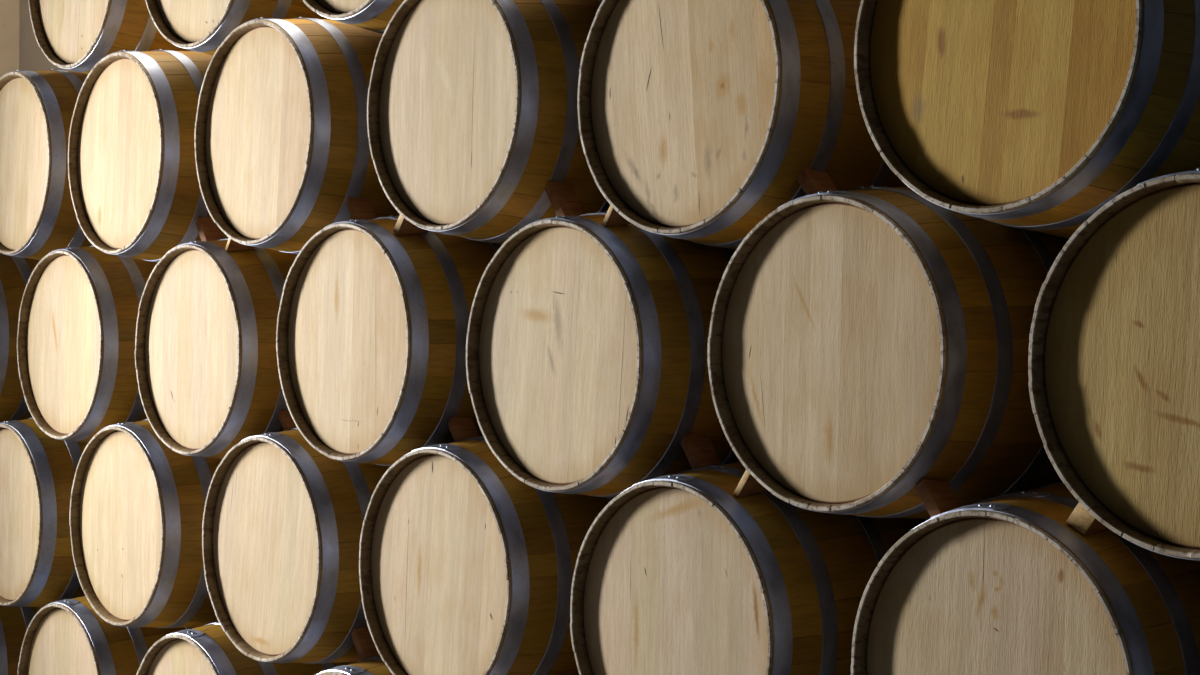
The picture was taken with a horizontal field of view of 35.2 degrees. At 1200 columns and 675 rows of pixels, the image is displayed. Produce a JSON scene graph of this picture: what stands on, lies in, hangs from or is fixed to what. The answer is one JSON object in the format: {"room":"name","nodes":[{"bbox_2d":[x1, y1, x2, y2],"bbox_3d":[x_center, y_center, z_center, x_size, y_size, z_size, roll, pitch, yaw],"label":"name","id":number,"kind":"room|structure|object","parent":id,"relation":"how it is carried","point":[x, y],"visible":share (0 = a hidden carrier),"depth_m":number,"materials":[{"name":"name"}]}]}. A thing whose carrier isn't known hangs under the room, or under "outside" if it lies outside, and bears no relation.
{"room":"wine cellar","nodes":[
{"label":"wine cellar","id":0,"kind":"room"},
{"bbox_2d":[0,0,18,76],"bbox_3d":[-4.911,-0.805,6.645,6.250,4.432,0.150,0,0,-41],"label":"wall","id":1,"kind":"structure","parent":0,"point":[9,9],"depth_m":8.52,"materials":[{"name":"beige paint"}]},
{"bbox_2d":[19,0,66,70],"bbox_3d":[1.941,-0.738,3.480,0.150,4.432,13.660,0,0,-41],"label":"wall","id":2,"kind":"structure","parent":0,"point":[31,56],"depth_m":8.48,"materials":[{"name":"grey paint"}]},
{"bbox_3d":[-0.412,1.534,1.534,6.250,0.120,13.810,0,0,-41],"label":"floor","id":3,"kind":"structure","parent":0,"visible":0},
{"bbox_2d":[0,605,40,674],"bbox_3d":[-1.816,1.102,6.689,0.952,0.656,0.654,0,0,-41],"label":"wine barrel","id":4,"kind":"object","parent":3,"relation":"on","point":[14,621],"visible":0.06,"depth_m":6.22,"materials":[{"name":"brown wood"}]},
{"bbox_3d":[-2.057,0.541,6.957,0.952,0.656,0.654,0,0,-41],"label":"wine barrel","id":5,"kind":"object","parent":4,"relation":"on","visible":0},
{"bbox_2d":[0,252,39,422],"bbox_3d":[-1.808,-0.001,6.676,0.952,0.656,0.654,0,0,-41],"label":"wine barrel","id":6,"kind":"object","parent":5,"relation":"on","point":[15,272],"visible":0.09,"depth_m":6.23,"materials":[{"name":"brown wood"}]},
{"bbox_2d":[17,595,196,674],"bbox_3d":[-1.308,1.109,6.119,0.952,0.656,0.654,0,0,-41],"label":"wine barrel","id":7,"kind":"object","parent":3,"relation":"on","point":[66,636],"visible":0.2,"depth_m":5.76,"materials":[{"name":"brown wood"}]},
{"bbox_2d":[0,417,88,607],"bbox_3d":[-1.568,0.568,6.383,0.952,0.656,0.654,0,0,-41],"label":"wine barrel","id":8,"kind":"object","parent":7,"relation":"on","point":[37,469],"visible":0.25,"depth_m":5.97,"materials":[{"name":"brown wood"}]},
{"bbox_2d":[17,246,157,441],"bbox_3d":[-1.312,0.021,6.127,0.952,0.656,0.654,0,0,-41],"label":"wine barrel","id":9,"kind":"object","parent":8,"relation":"on","point":[78,313],"visible":0.32,"depth_m":5.77,"materials":[{"name":"brown wood"}]},
{"bbox_2d":[0,69,92,259],"bbox_3d":[-1.531,-0.557,6.354,0.952,0.656,0.654,0,0,-41],"label":"wine barrel","id":10,"kind":"object","parent":9,"relation":"on","point":[38,216],"visible":0.38,"depth_m":5.98,"materials":[{"name":"brown wood"}]},
{"bbox_2d":[28,0,190,73],"bbox_3d":[-1.266,-1.117,6.092,0.952,0.656,0.654,0,0,-41],"label":"wine barrel","id":11,"kind":"object","parent":10,"relation":"on","point":[73,35],"visible":0.24,"depth_m":5.74,"materials":[{"name":"brown wood"}]},
{"bbox_2d":[69,419,221,627],"bbox_3d":[-1.061,0.549,5.831,0.952,0.656,0.654,0,0,-41],"label":"wine barrel","id":12,"kind":"object","parent":7,"relation":"on","point":[137,503],"visible":0.41,"depth_m":5.47,"materials":[{"name":"brown wood"}]},
{"bbox_2d":[135,237,297,458],"bbox_3d":[-0.790,0.033,5.533,0.952,0.656,0.654,0,0,-41],"label":"wine barrel","id":13,"kind":"object","parent":12,"relation":"on","point":[206,365],"visible":0.39,"depth_m":5.18,"materials":[{"name":"brown wood"}]},
{"bbox_2d":[68,49,227,261],"bbox_3d":[-1.056,-0.535,5.796,0.952,0.656,0.654,0,0,-41],"label":"wine barrel","id":14,"kind":"object","parent":13,"relation":"on","point":[135,191],"visible":0.38,"depth_m":5.44,"materials":[{"name":"brown wood"}]},
{"bbox_2d":[196,217,223,241],"bbox_3d":[-1.111,-0.302,5.393,0.060,0.083,0.066,0,0,-41],"label":"wedge","id":15,"kind":"object","parent":13,"relation":"on","point":[208,230],"visible":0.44,"depth_m":5.38,"materials":[{"name":"brown wood"}]},
{"bbox_2d":[225,238,256,250],"bbox_3d":[-0.971,-0.273,5.167,0.090,0.074,0.054,0,0,-41],"label":"wedge","id":16,"kind":"object","parent":13,"relation":"on","point":[231,245],"visible":0.36,"depth_m":5.16,"materials":[{"name":"brown wood"}]},
{"bbox_2d":[136,621,355,674],"bbox_3d":[-0.803,1.111,5.528,0.952,0.656,0.654,0,0,-41],"label":"wine barrel","id":17,"kind":"object","parent":3,"relation":"on","point":[206,649],"visible":0.21,"depth_m":5.20,"materials":[{"name":"brown wood"}]},
{"bbox_2d":[316,655,391,674],"bbox_3d":[-0.285,1.111,4.945,0.952,0.656,0.654,0,0,-41],"label":"wine barrel","id":18,"kind":"object","parent":3,"relation":"on","point":[374,665],"visible":0.16,"depth_m":4.66,"materials":[{"name":"brown wood"}]},
{"bbox_2d":[202,428,389,663],"bbox_3d":[-0.532,0.548,5.223,0.952,0.656,0.654,0,0,-41],"label":"wine barrel","id":19,"kind":"object","parent":18,"relation":"on","point":[282,523],"visible":0.39,"depth_m":4.87,"materials":[{"name":"brown wood"}]},
{"bbox_2d":[278,410,296,430],"bbox_3d":[-0.833,0.226,5.118,0.055,0.061,0.055,0,0,-41],"label":"wedge","id":20,"kind":"object","parent":19,"relation":"on","point":[285,418],"visible":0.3,"depth_m":5.10,"materials":[{"name":"brown wood"}]},
{"bbox_2d":[276,215,501,465],"bbox_3d":[-0.282,0.009,4.947,0.952,0.656,0.654,0,0,-41],"label":"wine barrel","id":21,"kind":"object","parent":19,"relation":"on","point":[373,320],"visible":0.39,"depth_m":4.58,"materials":[{"name":"brown wood"}]},
{"bbox_2d":[194,17,399,253],"bbox_3d":[-0.553,-0.534,5.231,0.952,0.656,0.654,0,0,-41],"label":"wine barrel","id":22,"kind":"object","parent":21,"relation":"on","point":[282,148],"visible":0.37,"depth_m":4.86,"materials":[{"name":"brown wood"}]},
{"bbox_2d":[145,0,328,55],"bbox_3d":[-0.769,-1.091,5.513,0.952,0.656,0.654,0,0,-41],"label":"wine barrel","id":23,"kind":"object","parent":22,"relation":"on","point":[201,26],"visible":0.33,"depth_m":5.17,"materials":[{"name":"brown wood"}]},
{"bbox_2d":[347,197,376,219],"bbox_3d":[-0.603,-0.320,4.818,0.060,0.076,0.064,0,0,-41],"label":"wedge","id":24,"kind":"object","parent":21,"relation":"on","point":[359,209],"visible":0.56,"depth_m":4.81,"materials":[{"name":"brown wood"}]},
{"bbox_2d":[393,214,428,234],"bbox_3d":[-0.446,-0.282,4.571,0.090,0.071,0.058,0,0,-41],"label":"wedge","id":25,"kind":"object","parent":21,"relation":"on","point":[403,226],"visible":0.43,"depth_m":4.55,"materials":[{"name":"brown wood"}]},
{"bbox_2d":[367,0,609,243],"bbox_3d":[-0.014,-0.538,4.655,0.952,0.656,0.654,0,0,-41],"label":"wine barrel","id":26,"kind":"object","parent":21,"relation":"on","point":[472,110],"visible":0.41,"depth_m":4.30,"materials":[{"name":"brown wood"}]},
{"bbox_2d":[303,0,403,33],"bbox_3d":[-0.271,-1.073,4.933,0.952,0.656,0.654,0,0,-41],"label":"wine barrel","id":27,"kind":"object","parent":26,"relation":"on","point":[371,15],"visible":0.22,"depth_m":4.64,"materials":[{"name":"brown wood"}]},
{"bbox_2d":[351,628,378,658],"bbox_3d":[-0.592,0.777,4.818,0.060,0.078,0.063,0,0,-41],"label":"wedge","id":28,"kind":"object","parent":18,"relation":"on","point":[365,647],"visible":0.7,"depth_m":4.80,"materials":[{"name":"brown wood"}]},
{"bbox_2d":[359,436,614,674],"bbox_3d":[-0.035,0.547,4.665,0.952,0.656,0.654,0,0,-41],"label":"wine barrel","id":29,"kind":"object","parent":18,"relation":"on","point":[466,566],"visible":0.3,"depth_m":4.30,"materials":[{"name":"brown wood"}]},
{"bbox_2d":[448,417,478,440],"bbox_3d":[-0.327,0.221,4.550,0.062,0.060,0.051,0,0,-41],"label":"wedge","id":30,"kind":"object","parent":29,"relation":"on","point":[460,428],"visible":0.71,"depth_m":4.54,"materials":[{"name":"brown wood"}]},
{"bbox_3d":[0.228,1.127,4.369,0.952,0.656,0.654,0,0,-41],"label":"wine barrel","id":31,"kind":"object","parent":3,"relation":"on","visible":0},
{"bbox_2d":[570,461,928,674],"bbox_3d":[0.484,0.576,4.076,0.952,0.656,0.654,0,0,-41],"label":"wine barrel","id":32,"kind":"object","parent":31,"relation":"on","point":[680,573],"visible":0.56,"depth_m":3.73,"materials":[{"name":"brown wood"}]},
{"bbox_2d":[466,211,739,497],"bbox_3d":[0.245,0.037,4.363,0.952,0.656,0.654,0,0,-41],"label":"wine barrel","id":33,"kind":"object","parent":32,"relation":"on","point":[587,372],"visible":0.43,"depth_m":4.00,"materials":[{"name":"brown wood"}]},
{"bbox_2d":[545,180,584,215],"bbox_3d":[-0.075,-0.304,4.237,0.065,0.097,0.077,0,0,-41],"label":"wedge","id":34,"kind":"object","parent":33,"relation":"on","point":[563,198],"visible":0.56,"depth_m":4.23,"materials":[{"name":"brown wood"}]},
{"bbox_2d":[602,205,630,225],"bbox_3d":[0.045,-0.264,3.998,0.070,0.059,0.046,0,0,-41],"label":"wedge","id":35,"kind":"object","parent":33,"relation":"on","point":[612,217],"visible":0.49,"depth_m":3.99,"materials":[{"name":"brown wood"}]},
{"bbox_2d":[577,0,907,248],"bbox_3d":[0.499,-0.498,4.082,0.952,0.656,0.654,0,0,-41],"label":"wine barrel","id":36,"kind":"object","parent":33,"relation":"on","point":[699,120],"visible":0.43,"depth_m":3.72,"materials":[{"name":"brown wood"}]},
{"bbox_2d":[681,434,720,468],"bbox_3d":[0.212,0.237,3.955,0.065,0.071,0.060,0,0,-41],"label":"wedge","id":37,"kind":"object","parent":32,"relation":"on","point":[699,450],"visible":1,"depth_m":3.94,"materials":[{"name":"brown wood"}]},
{"bbox_2d":[734,470,767,496],"bbox_3d":[0.320,0.276,3.715,0.110,0.070,0.055,0,0,-41],"label":"wedge","id":38,"kind":"object","parent":32,"relation":"on","point":[748,485],"visible":0.29,"depth_m":3.69,"materials":[{"name":"brown wood"}]},
{"bbox_2d":[707,185,1069,518],"bbox_3d":[0.757,0.028,3.790,0.952,0.656,0.654,0,0,-41],"label":"wine barrel","id":39,"kind":"object","parent":32,"relation":"on","point":[866,345],"visible":0.64,"depth_m":3.44,"materials":[{"name":"brown wood"}]},
{"bbox_2d":[797,168,837,194],"bbox_3d":[0.425,-0.293,3.654,0.065,0.068,0.060,0,0,-41],"label":"wedge","id":40,"kind":"object","parent":39,"relation":"on","point":[811,181],"visible":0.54,"depth_m":3.64,"materials":[{"name":"brown wood"}]},
{"bbox_3d":[0.742,1.134,3.779,0.952,0.656,0.654,0,0,-41],"label":"wine barrel","id":41,"kind":"object","parent":3,"relation":"on","visible":0},
{"bbox_2d":[851,482,1199,674],"bbox_3d":[0.997,0.581,3.484,0.952,0.656,0.654,0,0,-41],"label":"wine barrel","id":42,"kind":"object","parent":41,"relation":"on","point":[1002,584],"visible":0.75,"depth_m":3.15,"materials":[{"name":"brown wood"}]},
{"bbox_2d":[915,479,961,516],"bbox_3d":[0.605,0.287,3.368,0.066,0.072,0.060,0,0,-41],"label":"wedge","id":43,"kind":"object","parent":42,"relation":"on","point":[938,497],"visible":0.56,"depth_m":3.35,"materials":[{"name":"brown wood"}]},
{"bbox_2d":[1066,503,1108,534],"bbox_3d":[0.838,0.284,3.132,0.124,0.078,0.071,0,0,-41],"label":"wedge","id":44,"kind":"object","parent":42,"relation":"on","point":[1080,519],"visible":0.29,"depth_m":3.10,"materials":[{"name":"brown wood"}]},
{"bbox_3d":[1.254,1.141,3.198,0.952,0.656,0.654,0,0,-41],"label":"wine barrel","id":45,"kind":"object","parent":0,"visible":0},
{"bbox_3d":[1.516,0.590,2.902,0.952,0.656,0.654,0,0,-41],"label":"wine barrel","id":46,"kind":"object","parent":45,"relation":"on","visible":0},
{"bbox_2d":[1028,168,1199,560],"bbox_3d":[1.242,0.042,3.170,0.952,0.656,0.654,0,0,-41],"label":"wine barrel","id":47,"kind":"object","parent":46,"relation":"on","point":[1114,355],"visible":1,"depth_m":2.96,"materials":[{"name":"brown wood"}]},
{"bbox_2d":[854,0,1199,237],"bbox_3d":[0.997,-0.498,3.448,0.952,0.656,0.654,0,0,-41],"label":"wine barrel","id":48,"kind":"object","parent":47,"relation":"on","point":[1034,115],"visible":0.83,"depth_m":3.11,"materials":[{"name":"brown wood"}]}
]}

